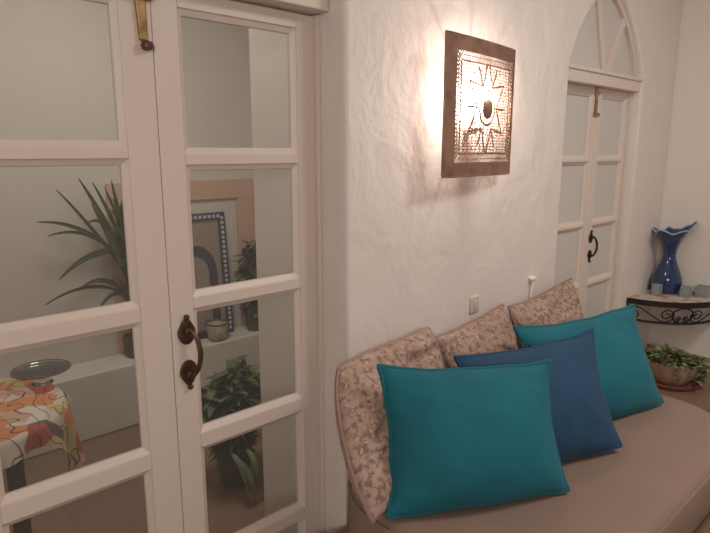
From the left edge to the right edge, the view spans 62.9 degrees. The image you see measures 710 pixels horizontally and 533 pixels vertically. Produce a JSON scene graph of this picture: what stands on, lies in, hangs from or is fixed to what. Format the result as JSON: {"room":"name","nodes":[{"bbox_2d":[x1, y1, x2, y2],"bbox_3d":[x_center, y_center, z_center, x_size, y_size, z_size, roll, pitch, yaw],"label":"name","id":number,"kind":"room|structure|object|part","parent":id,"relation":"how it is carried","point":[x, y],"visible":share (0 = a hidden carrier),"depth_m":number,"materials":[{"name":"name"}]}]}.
{"room":"traditional dwelling","nodes":[
{"label":"traditional dwelling","id":0,"kind":"room"},
{"bbox_2d":[0,0,255,378],"bbox_3d":[-1.929,-0.437,2.919,3.876,2.873,0.114,-10,15,-42],"label":"wall","id":1,"kind":"structure","parent":0,"point":[56,79],"depth_m":3.16,"materials":[{"name":"beige paint"}]},
{"bbox_2d":[105,178,253,353],"bbox_3d":[-1.061,-0.037,3.717,0.973,1.018,0.019,-10,15,-42],"label":"trim","id":2,"kind":"structure","parent":1,"relation":"attached to","point":[240,189],"depth_m":3.81,"materials":[{"name":"beige"}]},
{"bbox_2d":[2,395,264,532],"bbox_3d":[0.502,1.382,1.320,5.092,0.076,6.232,-10,15,-42],"label":"floor","id":3,"kind":"structure","parent":0,"point":[120,508],"depth_m":2.68,"materials":[{"name":"brown tile"}]},
{"bbox_2d":[5,458,31,532],"bbox_3d":[-1.311,0.847,1.969,0.638,0.722,0.638,-10,15,-42],"label":"table","id":4,"kind":"object","parent":3,"relation":"on","point":[15,474],"visible":0.25,"depth_m":1.88,"materials":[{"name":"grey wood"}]},
{"bbox_3d":[-1.260,0.820,2.174,0.043,0.696,0.043,-10,15,-42],"label":"leg","id":5,"kind":"part","parent":4,"relation":"part of","materials":[{"name":"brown wood"}]},
{"bbox_2d":[0,378,85,470],"bbox_3d":[-1.313,0.628,1.928,0.734,0.285,0.733,-10,15,-42],"label":"tablecloth","id":6,"kind":"object","parent":4,"relation":"on","point":[31,417],"visible":0.94,"depth_m":1.94,"materials":[{"name":"fabric"}]},
{"bbox_2d":[9,359,71,385],"bbox_3d":[-1.170,0.406,2.166,0.204,0.057,0.204,-10,15,-42],"label":"stand","id":7,"kind":"object","parent":6,"relation":"on","point":[40,371],"visible":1,"depth_m":2.17,"materials":[{"name":"grey"}]},
{"bbox_3d":[-1.170,0.384,2.162,0.198,0.009,0.198,-10,15,-42],"label":"plate","id":8,"kind":"part","parent":7,"relation":"part of","materials":[{"name":"clear glass"}]},
{"bbox_2d":[23,325,260,459],"bbox_3d":[-1.842,0.815,3.011,3.800,0.380,0.228,-10,15,-42],"label":"trim ledge","id":9,"kind":"object","parent":3,"relation":"on","point":[103,391],"depth_m":3.30,"materials":[{"name":"beige paint"}]},
{"bbox_2d":[37,178,133,358],"bbox_3d":[-1.378,0.037,3.242,0.679,1.058,0.208,-10,15,-42],"label":"spiky plant","id":10,"kind":"object","parent":9,"relation":"on","point":[113,248],"visible":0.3,"depth_m":3.21,"materials":[{"name":"green plant"}]},
{"bbox_3d":[-1.304,0.470,3.446,0.137,0.129,0.137,-10,15,-42],"label":"pot","id":11,"kind":"part","parent":10,"relation":"part of","materials":[{"name":"grey ceramic"}]},
{"bbox_3d":[-1.308,0.114,3.372,0.054,0.632,0.043,-10,15,-42],"label":"stem","id":12,"kind":"part","parent":10,"relation":"part of","materials":[{"name":"brown"}]},
{"bbox_2d":[191,212,233,338],"bbox_3d":[-0.998,0.066,3.745,0.407,0.809,0.091,-10,15,-42],"label":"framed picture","id":13,"kind":"object","parent":9,"relation":"on","point":[211,266],"visible":0.46,"depth_m":3.78,"materials":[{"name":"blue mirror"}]},
{"bbox_2d":[205,319,228,340],"bbox_3d":[-0.890,0.416,3.743,0.151,0.119,0.150,-10,15,-42],"label":"ceramic bowl","id":14,"kind":"object","parent":9,"relation":"on","point":[216,329],"visible":1,"depth_m":3.70,"materials":[{"name":"grey ceramic"}]},
{"bbox_2d":[232,239,258,330],"bbox_3d":[-0.683,0.110,3.926,0.358,0.651,0.242,-10,15,-42],"label":"plant","id":15,"kind":"object","parent":9,"relation":"on","point":[247,270],"visible":0.49,"depth_m":3.87,"materials":[{"name":"green plant"}]},
{"bbox_3d":[-0.683,0.347,3.970,0.152,0.167,0.152,-10,15,-42],"label":"pot","id":16,"kind":"part","parent":15,"relation":"part of","materials":[{"name":"grey ceramic"}]},
{"bbox_2d":[201,355,262,502],"bbox_3d":[-0.568,0.758,2.739,0.458,0.598,0.464,-10,15,-42],"label":"bushy plant","id":17,"kind":"object","parent":3,"relation":"on","point":[234,389],"visible":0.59,"depth_m":2.69,"materials":[{"name":"green plant"}]},
{"bbox_3d":[-0.587,0.948,2.812,0.182,0.198,0.182,-10,15,-42],"label":"pot","id":18,"kind":"part","parent":17,"relation":"part of","materials":[{"name":"grey"}]},
{"bbox_2d":[333,367,709,532],"bbox_3d":[1.196,0.965,2.196,2.569,0.403,1.208,-10,15,-42],"label":"platform","id":19,"kind":"object","parent":3,"relation":"on","point":[699,397],"depth_m":2.82,"materials":[{"name":"white paint"}]},
{"bbox_2d":[347,395,709,532],"bbox_3d":[0.644,0.691,1.882,1.386,0.256,0.783,-10,15,-42],"label":"daybed","id":20,"kind":"object","parent":19,"relation":"on","point":[658,481],"visible":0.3,"depth_m":1.61,"materials":[{"name":"beige fabric"}]},
{"bbox_2d":[334,327,443,523],"bbox_3d":[0.143,0.417,1.689,0.546,0.344,0.294,-10,15,-42],"label":"cushion","id":21,"kind":"object","parent":20,"relation":"on","point":[360,411],"visible":0.64,"depth_m":1.56,"materials":[{"name":"fabric"}]},
{"bbox_2d":[377,359,569,518],"bbox_3d":[0.319,0.445,1.551,0.525,0.354,0.217,-2,11,-12],"label":"cushion","id":22,"kind":"object","parent":20,"relation":"on","point":[460,437],"visible":1,"depth_m":1.50,"materials":[{"name":"teal fabric"}]},
{"bbox_2d":[435,303,517,367],"bbox_3d":[0.460,0.351,2.015,0.443,0.347,0.236,-10,15,-42],"label":"cushion","id":23,"kind":"object","parent":20,"relation":"on","point":[493,331],"visible":0.36,"depth_m":2.00,"materials":[{"name":"fabric"}]},
{"bbox_2d":[453,328,622,462],"bbox_3d":[0.582,0.414,1.764,0.577,0.338,0.219,-5,12,-26],"label":"cushion","id":24,"kind":"object","parent":20,"relation":"on","point":[583,425],"visible":0.58,"depth_m":1.74,"materials":[{"name":"blue fabric"}]},
{"bbox_2d":[507,278,583,348],"bbox_3d":[0.818,0.275,2.342,0.511,0.368,0.224,-10,15,-42],"label":"cushion","id":25,"kind":"object","parent":20,"relation":"on","point":[560,303],"visible":0.42,"depth_m":2.30,"materials":[{"name":"fabric"}]},
{"bbox_2d":[513,304,663,418],"bbox_3d":[0.842,0.354,2.042,0.608,0.344,0.215,-5,12,-26],"label":"cushion","id":26,"kind":"object","parent":20,"relation":"on","point":[629,386],"visible":0.66,"depth_m":2.02,"materials":[{"name":"teal fabric"}]},
{"bbox_2d":[644,343,709,390],"bbox_3d":[1.636,0.511,2.989,0.362,0.180,0.358,-10,15,-42],"label":"potted plant","id":27,"kind":"object","parent":19,"relation":"on","point":[673,369],"visible":0.94,"depth_m":2.92,"materials":[{"name":"green plant"}]},
{"bbox_3d":[1.629,0.533,2.994,0.258,0.116,0.258,-10,15,-42],"label":"pot","id":28,"kind":"part","parent":27,"relation":"part of","materials":[{"name":"ceramic"}]},
{"bbox_2d":[249,28,297,532],"bbox_3d":[-0.727,-0.150,1.467,3.648,2.873,0.304,-10,15,-42],"label":"wall","id":29,"kind":"structure","parent":0,"point":[267,49],"depth_m":1.97,"materials":[{"name":"beige paint"}]},
{"bbox_2d":[316,0,681,532],"bbox_3d":[-0.117,-0.196,1.696,4.864,2.873,0.175,-10,15,-42],"label":"wall","id":30,"kind":"structure","parent":0,"point":[406,247],"depth_m":1.94,"materials":[{"name":"beige paint"}]},
{"bbox_2d":[0,0,327,532],"bbox_3d":[-0.467,0.099,1.459,0.992,2.386,0.114,-10,15,-42],"label":"door","id":31,"kind":"structure","parent":30,"relation":"in","point":[151,151],"depth_m":1.48,"materials":[{"name":"beige paint"}]},
{"bbox_3d":[-0.476,-0.506,1.330,0.029,0.021,0.028,-10,15,-42],"label":"bolt knob","id":32,"kind":"part","parent":31,"relation":"part of","materials":[{"name":"brown metal"}]},
{"bbox_3d":[-0.435,0.226,1.518,0.049,0.206,0.020,-10,15,-42],"label":"handle","id":33,"kind":"part","parent":31,"relation":"part of","materials":[{"name":"brown metal"}]},
{"bbox_3d":[-0.485,0.308,1.520,0.992,1.953,0.061,-10,15,-42],"label":"frame","id":34,"kind":"part","parent":31,"relation":"part of","materials":[{"name":"beige paint"}]},
{"bbox_2d":[469,295,478,313],"bbox_3d":[0.446,0.141,2.160,0.051,0.065,0.016,-10,15,-42],"label":"wall switch","id":35,"kind":"object","parent":30,"relation":"attached to","point":[474,300],"visible":1,"depth_m":2.15,"materials":[{"name":"beige plastic"}]},
{"bbox_2d":[441,30,515,177],"bbox_3d":[0.397,-0.519,1.926,0.450,0.432,0.102,-10,15,-42],"label":"wall sconce","id":36,"kind":"object","parent":30,"relation":"attached to","point":[454,41],"visible":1,"depth_m":1.87,"materials":[{"name":"orange metal"}]},
{"bbox_3d":[0.407,-0.536,1.947,0.050,0.081,0.050,-10,15,-42],"label":"bulb","id":37,"kind":"part","parent":36,"relation":"part of","materials":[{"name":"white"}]},
{"bbox_2d":[528,276,536,296],"bbox_3d":[0.737,0.083,2.413,0.030,0.089,0.027,-10,15,-42],"label":"plug","id":38,"kind":"object","parent":30,"relation":"attached to","point":[531,278],"visible":1,"depth_m":2.40,"materials":[{"name":"white plastic"}]},
{"bbox_2d":[554,0,642,317],"bbox_3d":[1.126,-0.240,2.790,0.733,2.081,0.093,-10,15,-42],"label":"door","id":39,"kind":"structure","parent":30,"relation":"in","point":[603,80],"depth_m":2.77,"materials":[{"name":"beige paint"}]},
{"bbox_3d":[0.992,-0.035,2.746,0.229,0.261,0.003,-10,15,-42],"label":"glass pane","id":40,"kind":"part","parent":39,"relation":"part of","materials":[{"name":"grey"}]},
{"bbox_3d":[0.992,-0.335,2.687,0.229,0.265,0.003,-10,15,-42],"label":"glass pane","id":41,"kind":"part","parent":39,"relation":"part of","materials":[{"name":"grey"}]},
{"bbox_3d":[0.992,-0.638,2.627,0.229,0.268,0.003,-10,15,-42],"label":"glass pane","id":42,"kind":"part","parent":39,"relation":"part of","materials":[{"name":"grey"}]},
{"bbox_3d":[1.161,-0.098,2.853,0.039,0.162,0.016,-10,15,-42],"label":"handle","id":43,"kind":"part","parent":39,"relation":"part of","materials":[{"name":"black metal"}]},
{"bbox_3d":[1.250,0.227,3.038,0.248,0.280,0.003,-10,15,-42],"label":"glass pane","id":44,"kind":"part","parent":39,"relation":"part of","materials":[{"name":"grey"}]},
{"bbox_3d":[1.250,-0.080,2.978,0.248,0.261,0.003,-10,15,-42],"label":"glass pane","id":45,"kind":"part","parent":39,"relation":"part of","materials":[{"name":"grey"}]},
{"bbox_3d":[1.125,-1.062,2.629,0.688,0.353,0.003,-10,15,-42],"label":"glass pane","id":46,"kind":"part","parent":39,"relation":"part of","materials":[{"name":"grey"}]},
{"bbox_3d":[1.250,-0.381,2.918,0.248,0.265,0.003,-10,15,-42],"label":"glass pane","id":47,"kind":"part","parent":39,"relation":"part of","materials":[{"name":"grey"}]},
{"bbox_3d":[1.250,-0.684,2.859,0.248,0.268,0.003,-10,15,-42],"label":"glass pane","id":48,"kind":"part","parent":39,"relation":"part of","materials":[{"name":"grey"}]},
{"bbox_3d":[1.126,-1.075,2.626,0.733,0.380,0.038,-10,15,-42],"label":"fanlight frame","id":49,"kind":"part","parent":39,"relation":"part of","materials":[{"name":"beige paint"}]},
{"bbox_3d":[1.112,-0.112,2.832,0.730,1.463,0.049,-10,15,-42],"label":"frame","id":50,"kind":"part","parent":39,"relation":"part of","materials":[{"name":"beige paint"}]},
{"bbox_2d":[626,288,709,324],"bbox_3d":[1.723,0.233,3.124,0.373,0.132,0.374,-10,15,-42],"label":"corner shelf","id":51,"kind":"object","parent":30,"relation":"attached to","point":[645,298],"visible":0.89,"depth_m":3.07,"materials":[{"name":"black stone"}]},
{"bbox_2d":[651,283,662,295],"bbox_3d":[1.653,0.126,3.174,0.044,0.059,0.044,-10,15,-42],"label":"votive holder","id":52,"kind":"object","parent":51,"relation":"on","point":[656,289],"visible":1,"depth_m":3.16,"materials":[{"name":"grey glass"}]},
{"bbox_3d":[1.723,0.295,3.116,0.466,0.014,0.106,0,11,2],"label":"rail","id":53,"kind":"part","parent":51,"relation":"part of","materials":[{"name":"black metal"}]},
{"bbox_2d":[651,221,697,293],"bbox_3d":[1.734,-0.052,3.200,0.204,0.398,0.207,-10,15,-42],"label":"glass vase","id":54,"kind":"object","parent":51,"relation":"on","point":[667,273],"visible":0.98,"depth_m":3.17,"materials":[{"name":"blue glass"}]},
{"bbox_2d":[680,285,691,297],"bbox_3d":[1.787,0.135,3.130,0.046,0.057,0.046,-10,15,-42],"label":"votive holder","id":55,"kind":"object","parent":51,"relation":"on","point":[685,291],"visible":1,"depth_m":3.12,"materials":[{"name":"grey glass"}]},
{"bbox_2d":[694,284,709,297],"bbox_3d":[1.884,0.133,3.142,0.065,0.057,0.065,-10,15,-42],"label":"votive holder","id":56,"kind":"object","parent":51,"relation":"on","point":[700,290],"visible":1,"depth_m":3.12,"materials":[{"name":"grey glass"}]},
{"bbox_2d":[647,0,709,357],"bbox_3d":[3.012,-0.248,1.961,0.114,2.873,4.005,-10,15,-42],"label":"wall","id":57,"kind":"structure","parent":0,"point":[686,186],"depth_m":3.15,"materials":[{"name":"beige paint"}]},
{"bbox_2d":[647,344,709,366],"bbox_3d":[2.138,0.572,2.999,0.014,0.057,1.208,-10,15,-42],"label":"baseboard","id":58,"kind":"structure","parent":57,"relation":"attached to","point":[649,346],"depth_m":3.23,"materials":[{"name":"ceramic"}]}
]}

